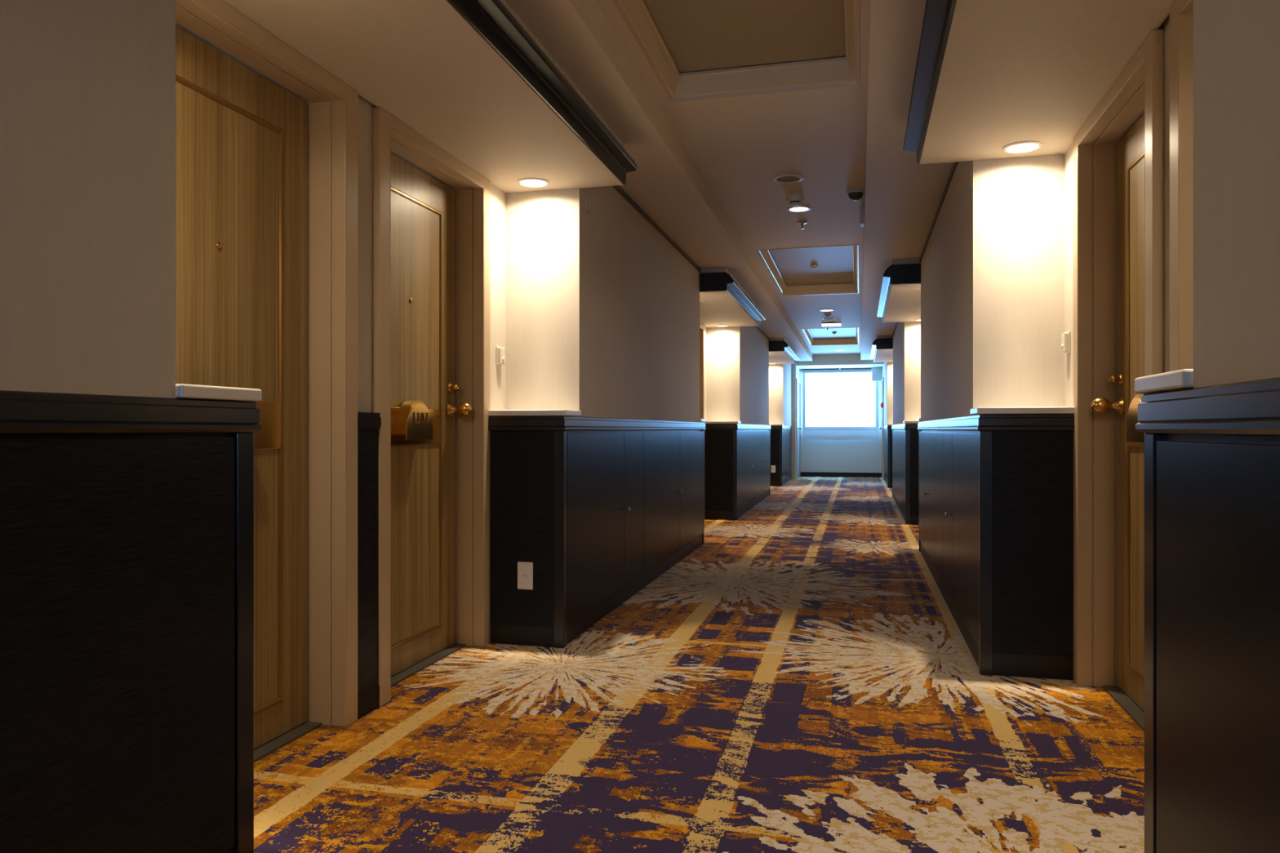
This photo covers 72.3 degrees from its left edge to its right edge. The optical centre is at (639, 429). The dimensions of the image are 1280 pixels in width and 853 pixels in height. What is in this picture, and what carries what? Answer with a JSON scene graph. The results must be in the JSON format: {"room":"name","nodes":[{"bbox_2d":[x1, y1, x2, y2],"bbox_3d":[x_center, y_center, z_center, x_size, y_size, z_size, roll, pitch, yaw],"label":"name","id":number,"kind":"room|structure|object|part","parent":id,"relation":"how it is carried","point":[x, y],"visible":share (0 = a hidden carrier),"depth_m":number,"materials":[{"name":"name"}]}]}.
{"room":"hotel corridor","nodes":[
{"label":"hotel corridor","id":0,"kind":"room"},
{"bbox_2d":[0,0,799,479],"bbox_3d":[-0.152,-0.350,5.707,0.740,2.600,25.000,0,0,14],"label":"wall","id":1,"kind":"structure","parent":0,"point":[596,313],"depth_m":1.60,"materials":[{"name":"paint"}]},
{"bbox_2d":[175,0,357,763],"bbox_3d":[-1.125,-0.076,2.420,0.184,2.052,0.954,0,0,14],"label":"door","id":2,"kind":"structure","parent":1,"relation":"in","point":[266,136],"depth_m":2.68,"materials":[{"name":"brown wood"}]},
{"bbox_3d":[-1.163,-0.043,2.429,0.006,1.755,0.540,0,0,14],"label":"panel moulding","id":3,"kind":"part","parent":2,"relation":"part of","materials":[{"name":"brown wood"}]},
{"bbox_2d":[357,412,381,719],"bbox_3d":[-0.916,0.447,2.929,0.034,1.006,0.136,0,0,14],"label":"panel","id":4,"kind":"object","parent":1,"relation":"attached to","point":[369,424],"visible":0.84,"depth_m":2.93,"materials":[{"name":"black wood"}]},
{"bbox_2d":[372,106,490,706],"bbox_3d":[-0.865,-0.076,3.463,0.184,2.052,0.924,0,0,14],"label":"door","id":5,"kind":"structure","parent":1,"relation":"in","point":[431,211],"depth_m":3.59,"materials":[{"name":"brown wood"}]},
{"bbox_3d":[-0.903,-0.043,3.472,0.006,1.755,0.510,0,0,14],"label":"panel moulding","id":6,"kind":"part","parent":5,"relation":"part of","materials":[{"name":"brown wood"}]},
{"bbox_3d":[-0.861,-0.030,3.426,0.005,0.145,0.210,0,0,14],"label":"plate","id":7,"kind":"part","parent":5,"relation":"part of","materials":[{"name":"gold metal"}]},
{"bbox_3d":[-0.775,-0.086,3.789,0.100,0.068,0.068,0,0,14],"label":"knob","id":8,"kind":"part","parent":5,"relation":"part of","materials":[{"name":"gold metal"}]},
{"bbox_2d":[496,346,504,365],"bbox_3d":[-0.634,-0.335,4.008,0.027,0.084,0.060,0,0,14],"label":"bell","id":9,"kind":"object","parent":1,"relation":"attached to","point":[500,351],"visible":1,"depth_m":3.99,"materials":[{"name":"beige plastic"}]},
{"bbox_2d":[447,0,637,184],"bbox_3d":[-0.441,-1.179,2.784,0.276,0.147,2.456,0,0,14],"label":"trim","id":10,"kind":"structure","parent":1,"relation":"attached to","point":[491,19],"depth_m":2.85,"materials":[{"name":"black paint"}]},
{"bbox_2d":[584,197,591,213],"bbox_3d":[-0.242,-1.044,4.090,0.028,0.075,0.018,0,0,14],"label":"wall hook","id":11,"kind":"object","parent":1,"relation":"attached to","point":[585,210],"visible":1,"depth_m":4.09,"materials":[{"name":"beige plastic"}]},
{"bbox_3d":[-0.254,-1.045,4.094,0.003,0.072,0.018,0,0,14],"label":"plate","id":12,"kind":"part","parent":11,"relation":"part of","materials":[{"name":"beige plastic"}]},
{"bbox_2d":[612,185,700,271],"bbox_3d":[0.105,-1.274,5.519,0.010,0.028,3.112,0,0,14],"label":"strip","id":13,"kind":"object","parent":1,"relation":"attached to","point":[617,188],"visible":0.64,"depth_m":5.42,"materials":[{"name":"black"}]},
{"bbox_2d":[699,322,704,418],"bbox_3d":[0.484,-0.076,8.867,0.184,2.052,0.924,0,0,14],"label":"door frame","id":14,"kind":"structure","parent":1,"relation":"in","point":[701,326],"depth_m":9.23,"materials":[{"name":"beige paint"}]},
{"bbox_2d":[699,271,765,325],"bbox_3d":[0.909,-1.179,8.188,0.276,0.147,2.456,0,0,14],"label":"trim","id":15,"kind":"structure","parent":1,"relation":"attached to","point":[720,281],"depth_m":7.03,"materials":[{"name":"black paint"}]},
{"bbox_2d":[755,325,769,340],"bbox_3d":[1.454,-1.274,10.923,0.010,0.028,3.112,0,0,14],"label":"strip","id":16,"kind":"object","parent":1,"relation":"attached to","point":[756,326],"visible":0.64,"depth_m":11.48,"materials":[{"name":"black"}]},
{"bbox_2d":[768,340,799,363],"bbox_3d":[2.258,-1.179,13.592,0.276,0.147,2.456,0,0,14],"label":"trim","id":17,"kind":"structure","parent":1,"relation":"attached to","point":[776,345],"depth_m":12.42,"materials":[{"name":"black paint"}]},
{"bbox_2d":[795,377,801,479],"bbox_3d":[3.130,-0.010,17.173,0.072,1.920,0.980,0,0,14],"label":"door","id":18,"kind":"structure","parent":1,"relation":"in","point":[798,428],"depth_m":17.08,"materials":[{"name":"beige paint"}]},
{"bbox_2d":[222,0,623,193],"bbox_3d":[-0.646,-1.196,2.841,0.570,0.187,2.444,0,0,14],"label":"ceiling","id":19,"kind":"structure","parent":0,"point":[421,62],"depth_m":2.78,"materials":[{"name":"matte beige painted plaster"}]},
{"bbox_2d":[517,177,549,187],"bbox_3d":[-0.476,-1.100,3.914,0.144,0.006,0.144,0,0,14],"label":"recessed light","id":20,"kind":"object","parent":19,"relation":"in","point":[526,182],"visible":1,"depth_m":3.91,"materials":[{"name":"white paint"}]},
{"bbox_2d":[253,475,1144,852],"bbox_3d":[0.969,0.980,5.530,3.100,0.060,25.200,0,0,14],"label":"floor","id":21,"kind":"structure","parent":0,"point":[802,680],"depth_m":2.67,"materials":[{"name":"carpet"}]},
{"bbox_2d":[0,383,261,852],"bbox_3d":[-2.021,0.432,-2.263,0.370,1.035,8.590,0,0,14],"label":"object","id":22,"kind":"object","parent":21,"relation":"on","point":[126,522],"visible":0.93,"depth_m":1.53,"materials":[{"name":"black wood"}]},
{"bbox_3d":[-2.022,-0.026,-2.263,0.368,0.064,8.590,0,0,14],"label":"cap rail","id":23,"kind":"part","parent":22,"relation":"part of","materials":[{"name":"black wood"}]},
{"bbox_3d":[-0.843,0.478,1.834,0.045,0.944,0.050,0,0,14],"label":"corner post","id":24,"kind":"part","parent":22,"relation":"part of","materials":[{"name":"black wood"}]},
{"bbox_2d":[488,409,706,648],"bbox_3d":[-0.061,0.432,5.566,0.380,1.035,3.590,0,0,14],"label":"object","id":25,"kind":"object","parent":21,"relation":"on","point":[601,508],"visible":0.97,"depth_m":4.02,"materials":[{"name":"black wood"}]},
{"bbox_2d":[517,561,533,589],"bbox_3d":[-0.503,0.642,3.838,0.072,0.120,0.007,0,0,14],"label":"power outlet","id":26,"kind":"object","parent":25,"relation":"attached to","point":[525,570],"visible":1,"depth_m":3.84,"materials":[{"name":"white paint"}]},
{"bbox_3d":[-0.347,0.478,3.823,0.045,0.944,0.050,0,0,14],"label":"corner post","id":27,"kind":"part","parent":25,"relation":"part of","materials":[{"name":"black wood"}]},
{"bbox_3d":[-0.208,0.437,4.312,0.011,0.838,0.950,0,0,14],"label":"door","id":28,"kind":"part","parent":25,"relation":"part of","materials":[{"name":"black wood"}]},
{"bbox_3d":[-0.067,-0.026,5.567,0.368,0.064,3.590,0,0,14],"label":"cap rail","id":29,"kind":"part","parent":25,"relation":"part of","materials":[{"name":"black wood"}]},
{"bbox_3d":[-0.038,0.437,4.993,0.011,0.838,0.446,0,0,14],"label":"door","id":30,"kind":"part","parent":25,"relation":"part of","materials":[{"name":"black wood"}]},
{"bbox_3d":[0.148,0.437,5.740,0.011,0.838,1.086,0,0,14],"label":"door","id":31,"kind":"part","parent":25,"relation":"part of","materials":[{"name":"black wood"}]},
{"bbox_3d":[0.397,0.437,6.736,0.011,0.838,0.960,0,0,14],"label":"door","id":32,"kind":"part","parent":25,"relation":"part of","materials":[{"name":"black wood"}]},
{"bbox_3d":[0.506,0.478,7.238,0.045,0.944,0.050,0,0,14],"label":"corner post","id":33,"kind":"part","parent":25,"relation":"part of","materials":[{"name":"black"}]},
{"bbox_2d":[704,421,771,519],"bbox_3d":[1.288,0.432,10.970,0.380,1.035,3.590,0,0,14],"label":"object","id":34,"kind":"object","parent":21,"relation":"on","point":[737,455],"visible":0.95,"depth_m":9.28,"materials":[{"name":"black wood"}]},
{"bbox_3d":[1.003,0.478,9.227,0.045,0.944,0.050,0,0,14],"label":"corner post","id":35,"kind":"part","parent":34,"relation":"part of","materials":[{"name":"black wood"}]},
{"bbox_3d":[1.282,-0.026,10.971,0.368,0.064,3.590,0,0,14],"label":"cap rail","id":36,"kind":"part","parent":34,"relation":"part of","materials":[{"name":"black"}]},
{"bbox_3d":[1.215,0.437,10.012,0.011,0.838,1.560,0,0,14],"label":"door","id":37,"kind":"part","parent":34,"relation":"part of","materials":[{"name":"black wood"}]},
{"bbox_3d":[1.503,0.437,11.164,0.011,0.838,0.806,0,0,14],"label":"door","id":38,"kind":"part","parent":34,"relation":"part of","materials":[{"name":"black wood"}]},
{"bbox_3d":[1.635,0.437,11.692,0.011,0.838,0.276,0,0,14],"label":"door","id":39,"kind":"part","parent":34,"relation":"part of","materials":[{"name":"wood"}]},
{"bbox_3d":[1.766,0.437,12.218,0.011,0.838,0.800,0,0,14],"label":"door","id":40,"kind":"part","parent":34,"relation":"part of","materials":[{"name":"wood"}]},
{"bbox_3d":[1.855,0.478,12.642,0.045,0.944,0.050,0,0,14],"label":"corner post","id":41,"kind":"part","parent":34,"relation":"part of","materials":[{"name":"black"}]},
{"bbox_2d":[770,424,791,486],"bbox_3d":[2.455,0.432,15.667,0.370,1.035,2.130,0,0,14],"label":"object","id":42,"kind":"object","parent":21,"relation":"on","point":[780,435],"visible":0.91,"depth_m":14.65,"materials":[{"name":"black wood"}]},
{"bbox_2d":[771,465,775,472],"bbox_3d":[2.228,0.665,14.639,0.072,0.120,0.007,0,0,14],"label":"power outlet","id":43,"kind":"object","parent":42,"relation":"attached to","point":[773,467],"visible":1,"depth_m":14.64,"materials":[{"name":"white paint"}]},
{"bbox_3d":[2.352,0.478,14.631,0.045,0.944,0.050,0,0,14],"label":"corner post","id":44,"kind":"part","parent":42,"relation":"part of","materials":[{"name":"black"}]},
{"bbox_3d":[2.454,-0.026,15.667,0.368,0.064,2.130,0,0,14],"label":"cap rail","id":45,"kind":"part","parent":42,"relation":"part of","materials":[{"name":"black"}]},
{"bbox_3d":[2.472,0.437,15.047,0.011,0.838,0.800,0,0,14],"label":"door","id":46,"kind":"part","parent":42,"relation":"part of","materials":[{"name":"wood"}]},
{"bbox_3d":[2.642,0.437,15.728,0.011,0.838,0.596,0,0,14],"label":"door","id":47,"kind":"part","parent":42,"relation":"part of","materials":[{"name":"wood"}]},
{"bbox_3d":[2.787,0.437,16.308,0.011,0.838,0.590,0,0,14],"label":"door","id":48,"kind":"part","parent":42,"relation":"part of","materials":[{"name":"wood"}]},
{"bbox_3d":[2.851,0.478,16.630,0.045,0.944,0.050,0,0,14],"label":"corner post","id":49,"kind":"part","parent":42,"relation":"part of","materials":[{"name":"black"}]},
{"bbox_2d":[883,423,892,488],"bbox_3d":[4.428,0.432,15.174,0.355,1.035,2.130,0,0,14],"label":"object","id":50,"kind":"object","parent":21,"relation":"on","point":[887,429],"visible":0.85,"depth_m":14.19,"materials":[{"name":"black wood"}]},
{"bbox_3d":[4.444,0.437,15.894,0.011,0.838,0.590,0,0,14],"label":"door","id":51,"kind":"part","parent":50,"relation":"part of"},
{"bbox_3d":[4.300,0.437,15.315,0.011,0.838,0.596,0,0,14],"label":"door","id":52,"kind":"part","parent":50,"relation":"part of","materials":[{"name":"wood"}]},
{"bbox_3d":[4.130,0.437,14.633,0.011,0.838,0.800,0,0,14],"label":"door","id":53,"kind":"part","parent":50,"relation":"part of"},
{"bbox_3d":[4.429,-0.026,15.174,0.353,0.064,2.130,0,0,14],"label":"cap rail","id":54,"kind":"part","parent":50,"relation":"part of","materials":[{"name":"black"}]},
{"bbox_3d":[4.040,0.478,14.210,0.045,0.944,0.050,0,0,14],"label":"corner post","id":55,"kind":"part","parent":50,"relation":"part of","materials":[{"name":"black"}]},
{"bbox_2d":[891,420,919,524],"bbox_3d":[3.251,0.432,10.480,0.365,1.035,3.590,0,0,14],"label":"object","id":56,"kind":"object","parent":21,"relation":"on","point":[905,436],"visible":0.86,"depth_m":8.79,"materials":[{"name":"black wood"}]},
{"bbox_3d":[3.436,0.437,11.858,0.011,0.838,0.690,0,0,14],"label":"door","id":57,"kind":"part","parent":56,"relation":"part of","materials":[{"name":"wood"}]},
{"bbox_3d":[3.245,0.437,11.089,0.011,0.838,0.886,0,0,14],"label":"door","id":58,"kind":"part","parent":56,"relation":"part of","materials":[{"name":"wood"}]},
{"bbox_3d":[3.041,0.437,10.274,0.011,0.838,0.786,0,0,14],"label":"door","id":59,"kind":"part","parent":56,"relation":"part of","materials":[{"name":"wood"}]},
{"bbox_3d":[2.814,0.437,9.365,0.011,0.838,1.080,0,0,14],"label":"door","id":60,"kind":"part","parent":56,"relation":"part of","materials":[{"name":"wood"}]},
{"bbox_3d":[3.257,-0.026,10.478,0.353,0.064,3.590,0,0,14],"label":"cap rail","id":61,"kind":"part","parent":56,"relation":"part of","materials":[{"name":"black"}]},
{"bbox_3d":[2.691,0.478,8.805,0.045,0.944,0.050,0,0,14],"label":"corner post","id":62,"kind":"part","parent":56,"relation":"part of","materials":[{"name":"black wood"}]},
{"bbox_2d":[916,406,1074,680],"bbox_3d":[1.902,0.432,5.075,0.365,1.035,3.590,0,0,14],"label":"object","id":63,"kind":"object","parent":21,"relation":"on","point":[996,484],"visible":0.98,"depth_m":3.37,"materials":[{"name":"black wood"}]},
{"bbox_3d":[2.120,0.437,6.585,0.011,0.838,0.420,0,0,14],"label":"door","id":64,"kind":"part","parent":63,"relation":"part of","materials":[{"name":"black wood"}]},
{"bbox_3d":[1.951,0.437,5.908,0.011,0.838,0.966,0,0,14],"label":"door","id":65,"kind":"part","parent":63,"relation":"part of","materials":[{"name":"black wood"}]},
{"bbox_3d":[1.764,0.437,5.161,0.011,0.838,0.566,0,0,14],"label":"door","id":66,"kind":"part","parent":63,"relation":"part of","materials":[{"name":"black wood"}]},
{"bbox_3d":[1.636,0.437,4.647,0.011,0.838,0.486,0,0,14],"label":"door","id":67,"kind":"part","parent":63,"relation":"part of","materials":[{"name":"black wood"}]},
{"bbox_3d":[1.455,0.437,3.922,0.011,0.838,1.000,0,0,14],"label":"door","id":68,"kind":"part","parent":63,"relation":"part of","materials":[{"name":"black wood"}]},
{"bbox_3d":[1.341,0.478,3.401,0.045,0.944,0.050,0,0,14],"label":"corner post","id":69,"kind":"part","parent":63,"relation":"part of","materials":[{"name":"black wood"}]},
{"bbox_3d":[1.907,-0.026,5.074,0.353,0.064,3.590,0,0,14],"label":"cap rail","id":70,"kind":"part","parent":63,"relation":"part of","materials":[{"name":"black wood"}]},
{"bbox_2d":[1134,368,1279,852],"bbox_3d":[-0.048,0.432,-2.755,0.355,1.035,8.590,0,0,14],"label":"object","id":71,"kind":"object","parent":21,"relation":"on","point":[1212,452],"visible":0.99,"depth_m":1.16,"materials":[{"name":"black wood"}]},
{"bbox_3d":[0.845,0.478,1.412,0.045,0.944,0.050,0,0,14],"label":"corner post","id":72,"kind":"part","parent":71,"relation":"part of","materials":[{"name":"black wood"}]},
{"bbox_3d":[-0.048,-0.026,-2.756,0.353,0.064,8.590,0,0,14],"label":"cap rail","id":73,"kind":"part","parent":71,"relation":"part of","materials":[{"name":"black wood"}]},
{"bbox_2d":[699,267,759,327],"bbox_3d":[0.703,-1.196,8.245,0.570,0.187,2.444,0,0,14],"label":"ceiling","id":74,"kind":"structure","parent":0,"point":[717,307],"depth_m":8.15,"materials":[{"name":"paint"}]},
{"bbox_2d":[715,324,728,326],"bbox_3d":[0.873,-1.100,9.318,0.144,0.006,0.144,0,0,14],"label":"recessed light","id":75,"kind":"object","parent":74,"relation":"in","point":[716,325],"visible":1,"depth_m":9.29,"materials":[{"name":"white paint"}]},
{"bbox_2d":[506,0,954,368],"bbox_3d":[0.944,-1.482,5.433,3.000,0.535,25.000,0,0,14],"label":"ceiling","id":76,"kind":"structure","parent":0,"point":[705,173],"depth_m":4.48,"materials":[{"name":"paint"}]},
{"bbox_2d":[613,0,858,102],"bbox_3d":[0.219,-1.461,2.496,0.785,0.100,2.450,0,0,14],"label":"trim","id":77,"kind":"structure","parent":76,"relation":"attached to","point":[839,71],"depth_m":3.60,"materials":[{"name":"beige paint"}]},
{"bbox_2d":[773,173,803,183],"bbox_3d":[0.836,-1.411,4.945,0.166,0.007,0.166,0,0,14],"label":"ceiling speaker","id":78,"kind":"object","parent":76,"relation":"attached to","point":[790,178],"visible":1,"depth_m":4.94,"materials":[{"name":"white paint"}]},
{"bbox_2d":[777,176,799,182],"bbox_3d":[0.836,-1.414,4.945,0.127,0.002,0.127,0,0,-26],"label":"grille","id":79,"kind":"object","parent":78,"relation":"attached to","point":[780,179],"depth_m":4.95,"materials":[{"name":"brown"}]},
{"bbox_2d":[785,194,804,206],"bbox_3d":[0.941,-1.387,5.331,0.110,0.055,0.110,0,0,14],"label":"smoke detector","id":80,"kind":"object","parent":76,"relation":"attached to","point":[793,200],"visible":1,"depth_m":5.30,"materials":[{"name":"beige plastic"}]},
{"bbox_2d":[786,205,810,212],"bbox_3d":[1.020,-1.412,5.620,0.148,0.006,0.148,0,0,14],"label":"recessed light","id":81,"kind":"object","parent":76,"relation":"in","point":[800,208],"visible":0.97,"depth_m":5.61,"materials":[{"name":"white paint"}]},
{"bbox_2d":[796,221,807,229],"bbox_3d":[1.109,-1.393,5.990,0.072,0.044,0.072,0,0,14],"label":"sprinkler head","id":82,"kind":"object","parent":76,"relation":"attached to","point":[802,223],"visible":1,"depth_m":5.98},
{"bbox_2d":[755,244,858,296],"bbox_3d":[1.593,-1.461,8.002,0.785,0.100,2.440,0,0,14],"label":"trim","id":83,"kind":"structure","parent":76,"relation":"attached to","point":[766,255],"depth_m":9.06,"materials":[{"name":"beige paint"}]},
{"bbox_2d":[819,309,834,311],"bbox_3d":[2.219,-1.412,10.413,0.174,0.006,0.174,0,0,14],"label":"recessed light","id":84,"kind":"object","parent":76,"relation":"in","point":[822,310],"visible":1,"depth_m":10.44,"materials":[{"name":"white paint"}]},
{"bbox_2d":[824,313,831,317],"bbox_3d":[2.311,-1.395,10.781,0.084,0.040,0.084,0,0,14],"label":"smoke detector","id":85,"kind":"object","parent":76,"relation":"attached to","point":[828,315],"visible":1,"depth_m":10.75,"materials":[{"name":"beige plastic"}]},
{"bbox_2d":[821,317,835,319],"bbox_3d":[2.409,-1.411,11.179,0.180,0.007,0.180,0,0,14],"label":"ceiling speaker","id":86,"kind":"object","parent":76,"relation":"attached to","point":[824,318],"visible":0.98,"depth_m":11.19,"materials":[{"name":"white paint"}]},
{"bbox_2d":[801,327,858,345],"bbox_3d":[2.962,-1.461,13.484,0.785,0.100,2.500,0,0,14],"label":"trim","id":87,"kind":"structure","parent":76,"relation":"attached to","point":[806,332],"depth_m":14.62,"materials":[{"name":"beige paint"}]},
{"bbox_2d":[821,321,840,326],"bbox_3d":[2.519,-1.386,11.533,0.252,0.058,0.048,0,0,14],"label":"exit sign","id":88,"kind":"object","parent":76,"relation":"attached to","point":[828,323],"visible":1,"depth_m":11.51,"materials":[{"name":"grey plastic"}]},
{"bbox_2d":[846,188,864,200],"bbox_3d":[1.281,-1.387,5.205,0.104,0.055,0.104,0,0,14],"label":"dome camera","id":89,"kind":"object","parent":76,"relation":"attached to","point":[855,194],"visible":1,"depth_m":5.17,"materials":[{"name":"grey plastic"}]},
{"bbox_2d":[859,206,864,226],"bbox_3d":[1.412,-1.351,5.574,0.029,0.108,0.100,0,0,14],"label":"box","id":90,"kind":"object","parent":76,"relation":"attached to","point":[862,208],"visible":1,"depth_m":5.53,"materials":[{"name":"grey plastic"}]},
{"bbox_2d":[644,0,845,73],"bbox_3d":[0.219,-1.633,2.496,0.785,0.235,2.450,0,0,14],"label":"ceiling","id":91,"kind":"structure","parent":0,"point":[699,35],"depth_m":3.32,"materials":[{"name":"beige paint"}]},
{"bbox_2d":[768,337,795,364],"bbox_3d":[2.053,-1.196,13.649,0.570,0.187,2.444,0,0,14],"label":"ceiling","id":92,"kind":"structure","parent":0,"point":[775,357],"depth_m":13.40,"materials":[{"name":"paint"}]},
{"bbox_2d":[768,245,853,285],"bbox_3d":[1.593,-1.633,8.002,0.785,0.235,2.440,0,0,14],"label":"ceiling","id":93,"kind":"structure","parent":0,"point":[835,264],"depth_m":8.12,"materials":[{"name":"white paint"}]},
{"bbox_2d":[810,265,817,269],"bbox_3d":[1.613,-1.500,8.111,0.068,0.030,0.068,0,0,14],"label":"smoke detector","id":94,"kind":"object","parent":93,"relation":"attached to","point":[813,267],"visible":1,"depth_m":8.09,"materials":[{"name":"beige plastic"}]},
{"bbox_2d":[808,328,855,339],"bbox_3d":[2.962,-1.633,13.484,0.785,0.235,2.500,0,0,14],"label":"ceiling","id":95,"kind":"structure","parent":0,"point":[842,333],"depth_m":13.86,"materials":[{"name":"white paint"}]},
{"bbox_2d":[800,368,881,472],"bbox_3d":[3.997,-0.350,17.658,3.000,2.600,0.200,0,0,14],"label":"wall","id":96,"kind":"structure","parent":0,"point":[860,455],"depth_m":17.55,"materials":[{"name":"white paint"},{"name":"glass"}]},
{"bbox_2d":[802,368,879,439],"bbox_3d":[3.998,-0.485,17.477,1.500,1.399,0.150,0,0,14],"label":"window","id":97,"kind":"structure","parent":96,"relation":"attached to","point":[837,404],"depth_m":17.44,"materials":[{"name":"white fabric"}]},
{"bbox_3d":[4.002,-1.167,17.492,1.500,0.035,0.120,0,0,14],"label":"head rail","id":98,"kind":"part","parent":97,"relation":"part of","materials":[{"name":"grey metal"}]},
{"bbox_2d":[800,471,881,477],"bbox_3d":[4.017,0.907,17.542,1.611,0.085,0.014,0,0,14],"label":"baseboard","id":99,"kind":"structure","parent":96,"relation":"attached to","point":[802,473],"depth_m":17.54,"materials":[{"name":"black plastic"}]},
{"bbox_2d":[874,335,893,362],"bbox_3d":[3.836,-1.196,13.204,0.555,0.187,2.444,0,0,14],"label":"ceiling","id":100,"kind":"structure","parent":0,"point":[883,355],"depth_m":12.96,"materials":[{"name":"paint"}]},
{"bbox_2d":[883,258,920,322],"bbox_3d":[2.486,-1.196,7.800,0.555,0.187,2.444,0,0,14],"label":"ceiling","id":101,"kind":"structure","parent":0,"point":[904,304],"depth_m":7.57,"materials":[{"name":"paint"}]},
{"bbox_2d":[919,0,1174,164],"bbox_3d":[1.137,-1.196,2.396,0.555,0.187,2.444,0,0,14],"label":"ceiling","id":102,"kind":"structure","parent":0,"point":[1012,71],"depth_m":2.68,"materials":[{"name":"paint"}]},
{"bbox_2d":[1002,140,1042,153],"bbox_3d":[1.494,-1.100,3.422,0.144,0.006,0.144,0,0,14],"label":"recessed light","id":103,"kind":"object","parent":102,"relation":"in","point":[1020,147],"visible":1,"depth_m":3.42,"materials":[{"name":"white paint"}]},
{"bbox_2d":[882,0,1279,426],"bbox_3d":[2.087,-0.350,5.148,0.645,2.600,25.000,0,0,14],"label":"wall","id":104,"kind":"structure","parent":0,"point":[997,263],"depth_m":3.51,"materials":[{"name":"paint"}]},
{"bbox_2d":[871,368,882,381],"bbox_3d":[4.639,-1.070,17.156,0.196,0.256,0.143,0,0,14],"label":"speaker box","id":105,"kind":"object","parent":104,"relation":"attached to","point":[877,373],"visible":0.92,"depth_m":17.09,"materials":[{"name":"grey plastic"}]},
{"bbox_2d":[872,369,881,379],"bbox_3d":[4.622,-1.075,17.088,0.160,0.210,0.003,0,0,14],"label":"grille","id":106,"kind":"object","parent":105,"relation":"attached to","point":[877,374],"depth_m":17.09,"materials":[{"name":"grey plastic"}]},
{"bbox_2d":[870,337,893,362],"bbox_3d":[3.635,-1.179,13.248,0.276,0.147,2.456,0,0,14],"label":"trim","id":107,"kind":"structure","parent":104,"relation":"attached to","point":[879,343],"depth_m":12.06,"materials":[{"name":"black paint"}]},
{"bbox_2d":[879,377,884,479],"bbox_3d":[4.583,-0.010,16.625,0.072,1.920,0.620,0,0,14],"label":"door","id":108,"kind":"structure","parent":104,"relation":"in","point":[882,379],"depth_m":16.32,"materials":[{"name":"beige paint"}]},
{"bbox_3d":[4.607,-0.010,16.619,0.022,1.920,0.620,0,0,14],"label":"frame","id":109,"kind":"part","parent":108,"relation":"part of","materials":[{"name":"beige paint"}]},
{"bbox_2d":[880,395,884,425],"bbox_3d":[4.520,-0.350,16.362,0.066,0.560,0.180,0,0,14],"label":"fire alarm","id":110,"kind":"object","parent":104,"relation":"attached to","point":[882,405],"visible":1,"depth_m":16.27,"materials":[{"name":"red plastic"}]},
{"bbox_3d":[4.546,-0.350,16.356,0.012,0.560,0.180,0,0,14],"label":"panel","id":111,"kind":"part","parent":110,"relation":"part of","materials":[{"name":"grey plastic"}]},
{"bbox_2d":[892,322,898,337],"bbox_3d":[3.089,-1.274,10.515,0.010,0.028,3.112,0,0,14],"label":"strip","id":112,"kind":"object","parent":104,"relation":"attached to","point":[896,322],"visible":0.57,"depth_m":11.06,"materials":[{"name":"black"}]},
{"bbox_2d":[876,263,920,322],"bbox_3d":[2.285,-1.179,7.844,0.276,0.147,2.456,0,0,14],"label":"trim","id":113,"kind":"structure","parent":104,"relation":"attached to","point":[905,273],"depth_m":6.66,"materials":[{"name":"black paint"}]},
{"bbox_2d":[902,0,956,164],"bbox_3d":[0.936,-1.179,2.440,0.276,0.147,2.456,0,0,14],"label":"trim","id":114,"kind":"structure","parent":104,"relation":"attached to","point":[938,14],"depth_m":2.79,"materials":[{"name":"black paint"}]},
{"bbox_2d":[919,161,958,262],"bbox_3d":[1.740,-1.274,5.111,0.010,0.028,3.112,0,0,14],"label":"strip","id":115,"kind":"object","parent":104,"relation":"attached to","point":[955,163],"visible":0.64,"depth_m":4.99,"materials":[{"name":"black"}]},
{"bbox_2d":[964,172,971,190],"bbox_3d":[1.368,-1.034,3.658,0.028,0.075,0.018,0,0,14],"label":"wall hook","id":116,"kind":"object","parent":104,"relation":"attached to","point":[971,172],"visible":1,"depth_m":3.65,"materials":[{"name":"beige plastic"}]},
{"bbox_2d":[1061,331,1070,354],"bbox_3d":[1.670,-0.340,3.443,0.027,0.084,0.060,0,0,14],"label":"bell","id":117,"kind":"object","parent":104,"relation":"attached to","point":[1065,337],"visible":1,"depth_m":3.42,"materials":[{"name":"beige plastic"}]},
{"bbox_3d":[1.681,-0.340,3.440,0.006,0.084,0.060,0,0,14],"label":"plate","id":118,"kind":"part","parent":117,"relation":"part of","materials":[{"name":"beige plastic"}]},
{"bbox_2d":[1073,29,1164,731],"bbox_3d":[1.615,-0.076,2.844,0.184,2.052,0.924,0,0,14],"label":"door","id":119,"kind":"structure","parent":104,"relation":"in","point":[1118,150],"depth_m":3.20,"materials":[{"name":"brown wood"}]},
{"bbox_3d":[1.689,-0.086,3.173,0.100,0.068,0.068,0,0,14],"label":"knob","id":120,"kind":"part","parent":119,"relation":"part of","materials":[{"name":"gold metal"}]},
{"bbox_3d":[1.594,-0.030,2.812,0.005,0.145,0.210,0,0,14],"label":"plate","id":121,"kind":"part","parent":119,"relation":"part of","materials":[{"name":"gold metal"}]},
{"bbox_3d":[1.653,-0.043,2.834,0.006,1.755,0.510,0,0,14],"label":"panel moulding","id":122,"kind":"part","parent":119,"relation":"part of","materials":[{"name":"brown wood"}]},
{"bbox_2d":[1169,0,1193,371],"bbox_3d":[1.355,-0.076,1.800,0.184,2.052,0.954,0,0,14],"label":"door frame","id":123,"kind":"structure","parent":104,"relation":"in","point":[1181,11],"depth_m":2.21,"materials":[{"name":"brown wood"}]}
]}

